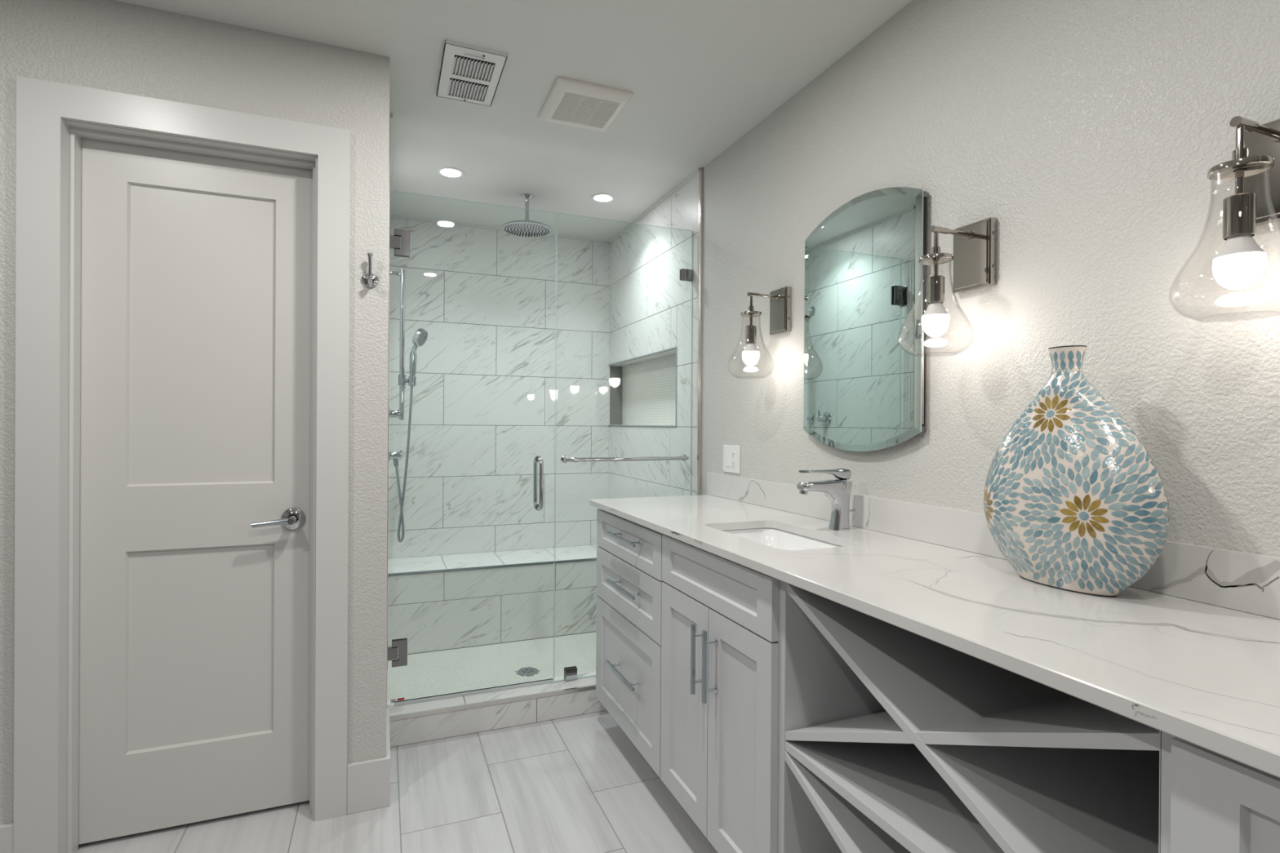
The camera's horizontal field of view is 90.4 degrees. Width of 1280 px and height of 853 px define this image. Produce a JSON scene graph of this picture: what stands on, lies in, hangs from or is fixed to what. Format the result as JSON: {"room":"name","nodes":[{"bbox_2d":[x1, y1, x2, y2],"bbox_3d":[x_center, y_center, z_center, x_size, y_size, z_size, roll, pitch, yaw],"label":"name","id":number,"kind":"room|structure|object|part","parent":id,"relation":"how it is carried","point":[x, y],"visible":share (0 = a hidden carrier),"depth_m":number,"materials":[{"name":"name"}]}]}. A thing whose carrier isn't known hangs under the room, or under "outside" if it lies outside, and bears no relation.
{"room":"bathroom","nodes":[
{"label":"bathroom","id":0,"kind":"room"},
{"bbox_2d":[0,0,390,825],"bbox_3d":[-1.723,0.035,1.952,1.762,2.510,0.406,0,0,-22],"label":"wall","id":1,"kind":"structure","parent":0,"point":[107,45],"depth_m":1.95,"materials":[{"name":"grey paint"}]},
{"bbox_2d":[0,822,13,852],"bbox_3d":[-2.088,1.161,1.584,0.823,0.157,0.015,0,0,-22],"label":"baseboard","id":2,"kind":"structure","parent":1,"relation":"attached to","point":[6,831],"depth_m":1.73,"materials":[{"name":"white paint"}]},
{"bbox_2d":[13,75,350,852],"bbox_3d":[-1.349,0.147,1.966,0.823,2.192,0.187,0,0,-22],"label":"door frame","id":3,"kind":"structure","parent":1,"relation":"attached to","point":[42,106],"depth_m":1.81,"materials":[{"name":"white paint"}]},
{"bbox_2d":[78,137,312,844],"bbox_3d":[-1.352,0.188,1.964,0.627,2.080,0.100,0,0,-22],"label":"door","id":4,"kind":"structure","parent":1,"relation":"in","point":[197,268],"depth_m":1.97,"materials":[{"name":"grey paint"}]},
{"bbox_3d":[-1.162,0.304,2.003,0.104,0.025,0.021,0,0,-22],"label":"lever","id":5,"kind":"part","parent":4,"relation":"part of","materials":[{"name":"silver metal"}]},
{"bbox_3d":[-1.125,0.300,2.062,0.071,0.071,0.013,0,0,-22],"label":"handle","id":6,"kind":"part","parent":4,"relation":"part of","materials":[{"name":"silver metal"}]},
{"bbox_2d":[346,707,390,814],"bbox_3d":[-0.954,1.166,2.249,0.129,0.157,0.401,0,0,-22],"label":"baseboard","id":7,"kind":"structure","parent":1,"relation":"attached to","point":[368,782],"depth_m":2.06,"materials":[{"name":"white paint"}]},
{"bbox_2d":[360,252,378,288],"bbox_3d":[-0.869,-0.506,2.046,0.054,0.110,0.053,0,0,-22],"label":"robe hook","id":8,"kind":"object","parent":1,"relation":"attached to","point":[371,280],"visible":1,"depth_m":2.05,"materials":[{"name":"silver metal"}]},
{"bbox_2d":[76,631,717,852],"bbox_3d":[-0.620,1.270,1.025,3.329,0.119,5.554,0,0,-22],"label":"floor","id":9,"kind":"structure","parent":0,"point":[579,784],"depth_m":2.13,"materials":[{"name":"tile"}]},
{"bbox_2d":[386,671,606,747],"bbox_3d":[-0.380,1.198,2.779,1.358,0.139,0.153,0,0,-22],"label":"curb","id":10,"kind":"object","parent":9,"relation":"on","point":[432,720],"visible":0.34,"depth_m":2.62,"materials":[{"name":"stone"}]},
{"bbox_2d":[554,213,693,681],"bbox_3d":[-0.052,0.095,2.904,0.665,2.070,0.080,0,0,-22],"label":"screen","id":11,"kind":"object","parent":10,"relation":"on","point":[570,673],"visible":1,"depth_m":2.85,"materials":[{"name":"clear glass"}]},
{"bbox_3d":[-0.305,1.117,2.826,0.053,0.020,0.001,0,0,-22],"label":"plate","id":12,"kind":"part","parent":11,"relation":"part of","materials":[{"name":"silver metal"}]},
{"bbox_2d":[517,667,537,675],"bbox_3d":[-0.552,1.206,3.126,0.101,0.006,0.101,0,0,-22],"label":"shower drain","id":13,"kind":"object","parent":9,"relation":"on","point":[525,671],"visible":1,"depth_m":3.12,"materials":[{"name":"silver metal"}]},
{"bbox_2d":[595,509,664,778],"bbox_3d":[0.180,0.791,2.428,0.595,0.920,0.672,0,0,-22],"label":"base cabinet","id":14,"kind":"object","parent":9,"relation":"on","point":[628,609],"visible":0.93,"depth_m":2.27,"materials":[{"name":"grey paint"}]},
{"bbox_3d":[-0.091,0.889,2.370,0.034,0.017,0.017,0,0,-22],"label":"post","id":15,"kind":"part","parent":14,"relation":"part of","materials":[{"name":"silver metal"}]},
{"bbox_3d":[-0.089,0.580,2.369,0.034,0.017,0.017,0,0,-22],"label":"post","id":16,"kind":"part","parent":14,"relation":"part of","materials":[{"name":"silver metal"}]},
{"bbox_3d":[-0.074,0.889,2.276,0.010,0.010,0.278,0,0,-22],"label":"pull handle","id":17,"kind":"part","parent":14,"relation":"part of","materials":[{"name":"silver metal"}]},
{"bbox_3d":[-0.072,0.580,2.276,0.010,0.010,0.278,0,0,-22],"label":"pull handle","id":18,"kind":"part","parent":14,"relation":"part of","materials":[{"name":"silver metal"}]},
{"bbox_3d":[-0.071,0.402,2.275,0.010,0.010,0.278,0,0,-22],"label":"pull handle","id":19,"kind":"part","parent":14,"relation":"part of","materials":[{"name":"silver metal"}]},
{"bbox_3d":[-0.050,0.912,2.338,0.020,0.416,0.660,0,0,-22],"label":"drawer","id":20,"kind":"part","parent":14,"relation":"part of","materials":[{"name":"grey paint"}]},
{"bbox_3d":[-0.047,0.418,2.337,0.020,0.148,0.660,0,0,-22],"label":"drawer","id":21,"kind":"part","parent":14,"relation":"part of","materials":[{"name":"grey paint"}]},
{"bbox_3d":[-0.048,0.598,2.337,0.020,0.200,0.660,0,0,-22],"label":"drawer","id":22,"kind":"part","parent":14,"relation":"part of","materials":[{"name":"grey paint"}]},
{"bbox_3d":[-0.022,0.890,2.197,0.034,0.017,0.017,0,0,-22],"label":"post","id":23,"kind":"part","parent":14,"relation":"part of","materials":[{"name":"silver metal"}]},
{"bbox_3d":[-0.020,0.581,2.196,0.034,0.017,0.017,0,0,-22],"label":"post","id":24,"kind":"part","parent":14,"relation":"part of","materials":[{"name":"silver metal"}]},
{"bbox_3d":[-0.019,0.403,2.196,0.034,0.017,0.017,0,0,-22],"label":"post","id":25,"kind":"part","parent":14,"relation":"part of","materials":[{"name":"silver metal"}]},
{"bbox_2d":[660,534,785,852],"bbox_3d":[0.425,0.794,1.821,0.595,0.920,0.640,0,0,-22],"label":"base cabinet","id":26,"kind":"object","parent":9,"relation":"on","point":[723,620],"visible":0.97,"depth_m":1.66,"materials":[{"name":"grey paint"}]},
{"bbox_3d":[0.135,0.809,1.881,0.020,0.628,0.311,0,0,-22],"label":"door","id":27,"kind":"part","parent":26,"relation":"part of","materials":[{"name":"grey paint"}]},
{"bbox_3d":[0.145,0.635,1.736,0.010,0.190,0.010,0,0,-22],"label":"pull handle","id":28,"kind":"part","parent":26,"relation":"part of","materials":[{"name":"silver metal"}]},
{"bbox_3d":[0.163,0.571,1.743,0.034,0.017,0.017,0,0,-22],"label":"post","id":29,"kind":"part","parent":26,"relation":"part of","materials":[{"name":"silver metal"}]},
{"bbox_3d":[0.162,0.699,1.744,0.034,0.017,0.017,0,0,-22],"label":"post","id":30,"kind":"part","parent":26,"relation":"part of","materials":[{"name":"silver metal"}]},
{"bbox_3d":[0.170,0.633,1.674,0.010,0.190,0.010,0,0,-22],"label":"pull handle","id":31,"kind":"part","parent":26,"relation":"part of","materials":[{"name":"silver metal"}]},
{"bbox_3d":[0.187,0.697,1.681,0.034,0.017,0.017,0,0,-22],"label":"post","id":32,"kind":"part","parent":26,"relation":"part of","materials":[{"name":"silver metal"}]},
{"bbox_3d":[0.188,0.570,1.681,0.034,0.017,0.017,0,0,-22],"label":"post","id":33,"kind":"part","parent":26,"relation":"part of","materials":[{"name":"silver metal"}]},
{"bbox_3d":[0.194,0.418,1.739,0.020,0.145,0.616,0,0,-22],"label":"false drawer","id":34,"kind":"part","parent":26,"relation":"part of","materials":[{"name":"grey paint"}]},
{"bbox_3d":[0.250,0.810,1.594,0.020,0.628,0.302,0,0,-22],"label":"door","id":35,"kind":"part","parent":26,"relation":"part of","materials":[{"name":"grey paint"}]},
{"bbox_2d":[783,582,1161,852],"bbox_3d":[0.713,0.798,1.188,0.534,0.920,0.746,0,0,-22],"label":"wine rack cabinet","id":36,"kind":"object","parent":9,"relation":"on","point":[897,740],"visible":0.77,"depth_m":1.17,"materials":[{"name":"grey paint"}]},
{"bbox_2d":[784,751,911,852],"bbox_3d":[0.706,0.913,1.186,0.521,0.358,0.744,0,0,-22],"label":"shelf","id":37,"kind":"object","parent":36,"relation":"attached to","point":[820,817],"depth_m":1.35,"materials":[{"name":"grey paint"}]},
{"bbox_2d":[785,740,1004,852],"bbox_3d":[0.707,0.723,1.186,0.520,0.020,0.744,0,0,-22],"label":"shelf","id":38,"kind":"object","parent":36,"relation":"attached to","point":[895,786],"depth_m":1.24,"materials":[{"name":"grey paint"}]},
{"bbox_2d":[785,696,1159,751],"bbox_3d":[0.708,0.534,1.185,0.520,0.352,0.744,0,0,-22],"label":"shelf","id":39,"kind":"object","parent":36,"relation":"attached to","point":[812,723],"depth_m":1.12,"materials":[{"name":"grey paint"}]},
{"bbox_2d":[1160,731,1279,852],"bbox_3d":[0.943,0.801,0.533,0.595,0.920,0.640,0,0,-22],"label":"base cabinet","id":40,"kind":"object","parent":9,"relation":"on","point":[1211,802],"visible":0.75,"depth_m":0.68,"materials":[{"name":"grey paint"}]},
{"bbox_2d":[387,217,622,559],"bbox_3d":[-0.812,0.011,3.999,1.558,2.460,0.122,0,0,-22],"label":"wall","id":41,"kind":"structure","parent":0,"point":[484,406],"depth_m":3.91,"materials":[{"name":"tile"}]},
{"bbox_2d":[387,545,598,654],"bbox_3d":[-0.767,0.991,3.742,1.358,0.443,0.396,0,0,-22],"label":"shower bench","id":42,"kind":"object","parent":41,"relation":"attached to","point":[443,602],"depth_m":3.53,"materials":[{"name":"stone"}]},
{"bbox_2d":[115,0,912,240],"bbox_3d":[-0.603,-1.261,1.084,3.379,0.100,5.674,0,0,-22],"label":"ceiling","id":43,"kind":"structure","parent":0,"point":[700,75],"depth_m":2.19,"materials":[{"name":"white paint"}]},
{"bbox_2d":[436,166,464,177],"bbox_3d":[-0.906,-1.215,3.045,0.129,0.004,0.129,0,0,-22],"label":"recessed light","id":44,"kind":"object","parent":43,"relation":"in","point":[446,171],"visible":1,"depth_m":3.04,"materials":[{"name":"white plastic"}]},
{"bbox_2d":[436,39,507,106],"bbox_3d":[-0.586,-1.205,2.191,0.195,0.016,0.353,0,0,-22],"label":"ceiling vent","id":45,"kind":"object","parent":43,"relation":"in","point":[468,71],"visible":1,"depth_m":2.17,"materials":[{"name":"white metal"}]},
{"bbox_3d":[-0.536,-1.200,2.063,0.065,0.006,0.002,0,0,-22],"label":"damper lever","id":46,"kind":"part","parent":45,"relation":"part of","materials":[{"name":"white metal"}]},
{"bbox_2d":[502,193,551,237],"bbox_3d":[-0.595,-1.123,3.348,0.255,0.186,0.255,0,0,-22],"label":"shower head","id":47,"kind":"object","parent":43,"relation":"hanging from","point":[526,228],"visible":0.99,"depth_m":3.33},
{"bbox_3d":[-0.595,-1.127,3.348,0.048,0.142,0.048,0,0,-22],"label":"drop arm","id":48,"kind":"part","parent":47,"relation":"part of","materials":[{"name":"silver metal"}]},
{"bbox_2d":[537,75,633,131],"bbox_3d":[-0.211,-1.198,2.394,0.282,0.026,0.315,0,0,-22],"label":"exhaust fan","id":49,"kind":"object","parent":43,"relation":"attached to","point":[571,102],"visible":1,"depth_m":2.34,"materials":[{"name":"white plastic"}]},
{"bbox_2d":[551,91,621,128],"bbox_3d":[-0.205,-1.187,2.388,0.208,0.004,0.215,0,0,-22],"label":"grille","id":50,"kind":"object","parent":49,"relation":"attached to","point":[580,108],"depth_m":2.38,"materials":[{"name":"white plastic"}]},
{"bbox_2d":[591,193,615,202],"bbox_3d":[-0.196,-1.211,3.372,0.129,0.004,0.129,0,0,-22],"label":"recessed light","id":51,"kind":"object","parent":43,"relation":"in","point":[600,197],"visible":1,"depth_m":3.37,"materials":[{"name":"white plastic"}]},
{"bbox_2d":[608,0,1279,557],"bbox_3d":[0.891,0.053,1.628,0.127,2.510,5.554,0,0,-22],"label":"wall","id":52,"kind":"structure","parent":0,"point":[1091,132],"depth_m":1.52,"materials":[{"name":"grey paint"}]},
{"bbox_2d":[390,114,700,243],"bbox_3d":[-0.586,-1.210,3.325,1.360,0.013,1.290,0,0,-22],"label":"trim","id":53,"kind":"structure","parent":52,"relation":"attached to","point":[692,175],"depth_m":3.72,"materials":[{"name":"white paint"}]},
{"bbox_2d":[608,346,677,426],"bbox_3d":[-0.005,-0.202,3.694,0.013,0.406,1.041,0,0,-22],"label":"trim","id":54,"kind":"structure","parent":52,"relation":"attached to","point":[674,347],"depth_m":3.45,"materials":[{"name":"silver metal"}]},
{"bbox_2d":[697,168,702,495],"bbox_3d":[0.278,0.022,2.980,0.014,2.456,0.016,0,0,-22],"label":"trim","id":55,"kind":"structure","parent":52,"relation":"attached to","point":[700,171],"depth_m":2.97,"materials":[{"name":"silver metal"}]},
{"bbox_2d":[723,444,740,473],"bbox_3d":[0.388,0.139,2.712,0.008,0.116,0.134,0,0,-22],"label":"wall plate","id":56,"kind":"object","parent":52,"relation":"attached to","point":[731,453],"visible":1,"depth_m":2.70,"materials":[{"name":"white plastic"}]},
{"bbox_2d":[725,451,729,466],"bbox_3d":[0.378,0.138,2.733,0.005,0.066,0.033,0,0,-22],"label":"rocker switch","id":57,"kind":"object","parent":56,"relation":"attached to","point":[727,453],"depth_m":2.73,"materials":[{"name":"white plastic"}]},
{"bbox_2d":[731,451,735,466],"bbox_3d":[0.396,0.139,2.689,0.003,0.066,0.033,0,0,-22],"label":"outlet","id":58,"kind":"object","parent":56,"relation":"attached to","point":[733,453],"depth_m":2.69,"materials":[{"name":"white plastic"}]},
{"bbox_2d":[727,286,791,378],"bbox_3d":[0.429,-0.344,2.332,0.221,0.334,0.168,0,0,-22],"label":"wall sconce","id":59,"kind":"object","parent":52,"relation":"attached to","point":[780,300],"visible":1,"depth_m":2.32,"materials":[{"name":"silver metal"}]},
{"bbox_3d":[0.405,-0.247,2.322,0.062,0.051,0.062,0,0,-22],"label":"bulb globe","id":60,"kind":"part","parent":59,"relation":"part of"},
{"bbox_3d":[0.406,-0.447,2.322,0.019,0.064,0.019,0,0,-22],"label":"stem","id":61,"kind":"part","parent":59,"relation":"part of","materials":[{"name":"silver metal"}]},
{"bbox_2d":[745,314,756,343],"bbox_3d":[0.405,-0.356,2.322,0.039,0.106,0.039,0,0,-22],"label":"socket","id":62,"kind":"object","parent":59,"relation":"attached to","point":[750,330],"depth_m":2.31,"materials":[{"name":"silver metal"}]},
{"bbox_3d":[0.405,-0.292,2.322,0.168,0.230,0.168,0,0,-22],"label":"lamp shade","id":63,"kind":"part","parent":59,"relation":"part of","materials":[{"name":"clear glass"}]},
{"bbox_3d":[0.452,-0.482,2.340,0.124,0.021,0.021,0,0,-22],"label":"arm","id":64,"kind":"part","parent":59,"relation":"part of","materials":[{"name":"silver metal"}]},
{"bbox_2d":[803,186,928,451],"bbox_3d":[0.678,-0.316,1.970,0.029,0.786,0.519,0,0,-22],"label":"wall mirror","id":65,"kind":"object","parent":52,"relation":"attached to","point":[863,392],"visible":0.99,"depth_m":1.91,"materials":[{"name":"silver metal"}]},
{"bbox_3d":[0.772,-0.152,1.739,0.008,0.290,0.008,0,0,-22],"label":"support rod","id":66,"kind":"part","parent":65,"relation":"part of","materials":[{"name":"silver metal"}]},
{"bbox_2d":[897,217,996,357],"bbox_3d":[0.743,-0.340,1.554,0.221,0.334,0.168,0,0,-22],"label":"wall sconce","id":67,"kind":"object","parent":52,"relation":"attached to","point":[974,257],"visible":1,"depth_m":1.54,"materials":[{"name":"silver metal"}]},
{"bbox_2d":[926,258,944,304],"bbox_3d":[0.718,-0.352,1.545,0.039,0.106,0.039,0,0,-22],"label":"socket","id":68,"kind":"object","parent":67,"relation":"attached to","point":[935,283],"depth_m":1.53,"materials":[{"name":"silver metal"}]},
{"bbox_3d":[0.718,-0.243,1.545,0.062,0.051,0.062,0,0,-22],"label":"bulb globe","id":69,"kind":"part","parent":67,"relation":"part of"},
{"bbox_3d":[0.719,-0.443,1.544,0.019,0.064,0.019,0,0,-22],"label":"stem","id":70,"kind":"part","parent":67,"relation":"part of","materials":[{"name":"silver metal"}]},
{"bbox_3d":[0.718,-0.288,1.545,0.168,0.230,0.168,0,0,-22],"label":"lamp shade","id":71,"kind":"part","parent":67,"relation":"part of","materials":[{"name":"clear glass"}]},
{"bbox_3d":[0.765,-0.478,1.563,0.124,0.021,0.021,0,0,-22],"label":"arm","id":72,"kind":"part","parent":67,"relation":"part of","materials":[{"name":"silver metal"}]},
{"bbox_2d":[706,471,1279,619],"bbox_3d":[0.952,0.265,1.296,0.020,0.099,3.430,0,0,-22],"label":"backsplash","id":73,"kind":"structure","parent":52,"relation":"attached to","point":[1242,581],"depth_m":1.56,"materials":[{"name":"stone"}]},
{"bbox_2d":[1168,115,1279,322],"bbox_3d":[0.963,-0.338,1.006,0.221,0.334,0.168,0,0,-22],"label":"wall sconce","id":74,"kind":"object","parent":52,"relation":"attached to","point":[1254,166],"visible":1,"depth_m":0.99,"materials":[{"name":"silver metal"}]},
{"bbox_2d":[1222,168,1257,239],"bbox_3d":[0.939,-0.350,0.996,0.039,0.106,0.039,0,0,-22],"label":"socket","id":75,"kind":"object","parent":74,"relation":"attached to","point":[1239,209],"depth_m":0.99,"materials":[{"name":"silver metal"}]},
{"bbox_3d":[0.938,-0.240,0.997,0.062,0.051,0.062,0,0,-22],"label":"bulb globe","id":76,"kind":"part","parent":74,"relation":"part of"},
{"bbox_3d":[0.940,-0.441,0.996,0.019,0.064,0.019,0,0,-22],"label":"stem","id":77,"kind":"part","parent":74,"relation":"part of","materials":[{"name":"silver metal"}]},
{"bbox_3d":[0.986,-0.476,1.015,0.124,0.021,0.021,0,0,-22],"label":"arm","id":78,"kind":"part","parent":74,"relation":"part of","materials":[{"name":"silver metal"}]},
{"bbox_3d":[-1.279,0.011,3.049,0.122,2.460,1.296,0,0,-22],"label":"wall","id":79,"kind":"structure","parent":0,"visible":0},
{"bbox_2d":[386,113,390,708],"bbox_3d":[-0.979,-0.043,2.469,0.008,2.338,0.016,0,0,-22],"label":"trim","id":80,"kind":"structure","parent":79,"relation":"attached to","point":[389,113],"depth_m":2.46,"materials":[{"name":"silver metal"}]},
{"bbox_2d":[388,448,402,466],"bbox_3d":[-1.219,0.151,3.160,0.073,0.100,0.085,0,0,-22],"label":"shower valve","id":81,"kind":"object","parent":79,"relation":"attached to","point":[395,455],"visible":0.7,"depth_m":3.15,"materials":[{"name":"silver metal"}]},
{"bbox_2d":[392,458,398,466],"bbox_3d":[-1.225,0.173,3.185,0.026,0.055,0.037,0,0,2],"label":"outlet","id":82,"kind":"object","parent":81,"relation":"attached to","point":[395,460],"depth_m":3.18,"materials":[{"name":"silver metal"}]},
{"bbox_2d":[388,403,402,421],"bbox_3d":[-1.222,-0.069,3.168,0.071,0.097,0.084,0,0,-22],"label":"shower valve","id":83,"kind":"object","parent":79,"relation":"attached to","point":[397,414],"visible":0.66,"depth_m":3.16,"materials":[{"name":"silver metal"}]},
{"bbox_2d":[389,268,416,419],"bbox_3d":[-1.240,-0.428,3.308,0.161,0.787,0.069,0,0,-1],"label":"slide bar","id":84,"kind":"object","parent":79,"relation":"attached to","point":[402,380],"visible":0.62,"depth_m":3.31,"materials":[{"name":"silver metal"}]},
{"bbox_2d":[395,328,427,542],"bbox_3d":[-1.181,0.044,3.274,0.187,1.107,0.088,0,0,-43],"label":"shower","id":85,"kind":"object","parent":84,"relation":"attached to","point":[420,337],"visible":1,"depth_m":3.28,"materials":[{"name":"silver metal"}]},
{"bbox_3d":[-1.173,-0.321,3.296,0.041,0.205,0.034,0,0,-22],"label":"handle","id":86,"kind":"part","parent":85,"relation":"part of","materials":[{"name":"silver metal"}]},
{"bbox_2d":[387,191,556,706],"bbox_3d":[-0.694,0.091,2.677,0.686,2.069,0.129,0,0,-22],"label":"shower door","id":87,"kind":"structure","parent":79,"relation":"attached to","point":[397,652],"depth_m":2.63,"materials":[{"name":"clear glass"}]},
{"bbox_3d":[-0.997,0.913,2.559,0.044,0.105,0.052,0,0,-22],"label":"wall plate","id":88,"kind":"part","parent":87,"relation":"part of","materials":[{"name":"silver metal"}]},
{"bbox_3d":[-0.986,-0.739,2.555,0.044,0.105,0.052,0,0,-22],"label":"wall plate","id":89,"kind":"part","parent":87,"relation":"part of","materials":[{"name":"silver metal"}]},
{"bbox_3d":[-0.457,0.247,2.810,0.027,0.239,0.059,0,0,-22],"label":"pull handle","id":90,"kind":"part","parent":87,"relation":"part of","materials":[{"name":"silver metal"}]},
{"bbox_3d":[-0.431,0.248,2.746,0.027,0.239,0.059,0,0,-22],"label":"pull handle","id":91,"kind":"part","parent":87,"relation":"part of","materials":[{"name":"silver metal"}]},
{"bbox_3d":[1.188,0.804,-0.074,0.595,0.920,0.672,0,0,-22],"label":"cabinet","id":92,"kind":"object","parent":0,"visible":0},
{"bbox_2d":[589,494,1279,777],"bbox_3d":[0.695,0.325,1.181,0.579,0.024,3.409,0,0,-22],"label":"countertop","id":93,"kind":"structure","parent":92,"relation":"on","point":[1206,676],"depth_m":1.03,"materials":[{"name":"stone"}]},
{"bbox_2d":[722,527,843,550],"bbox_3d":[0.399,0.402,1.844,0.322,0.136,0.517,0,0,-22],"label":"sink basin","id":94,"kind":"object","parent":93,"relation":"in","point":[779,539],"visible":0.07,"depth_m":2.05,"materials":[{"name":"white ceramic"}]},
{"bbox_2d":[796,468,855,530],"bbox_3d":[0.563,0.219,1.912,0.198,0.184,0.046,0,0,-22],"label":"faucet","id":95,"kind":"object","parent":93,"relation":"on","point":[838,491],"visible":1,"depth_m":1.91,"materials":[{"name":"silver metal"}]},
{"bbox_3d":[0.562,0.144,1.911,0.156,0.034,0.046,0,0,-22],"label":"lever","id":96,"kind":"part","parent":95,"relation":"part of","materials":[{"name":"silver metal"}]},
{"bbox_2d":[983,345,1169,597],"bbox_3d":[0.841,0.079,1.256,0.157,0.470,0.348,0,0,-22],"label":"vase","id":97,"kind":"object","parent":93,"relation":"on","point":[1074,500],"visible":1,"depth_m":1.19,"materials":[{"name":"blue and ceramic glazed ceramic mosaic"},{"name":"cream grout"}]}
]}

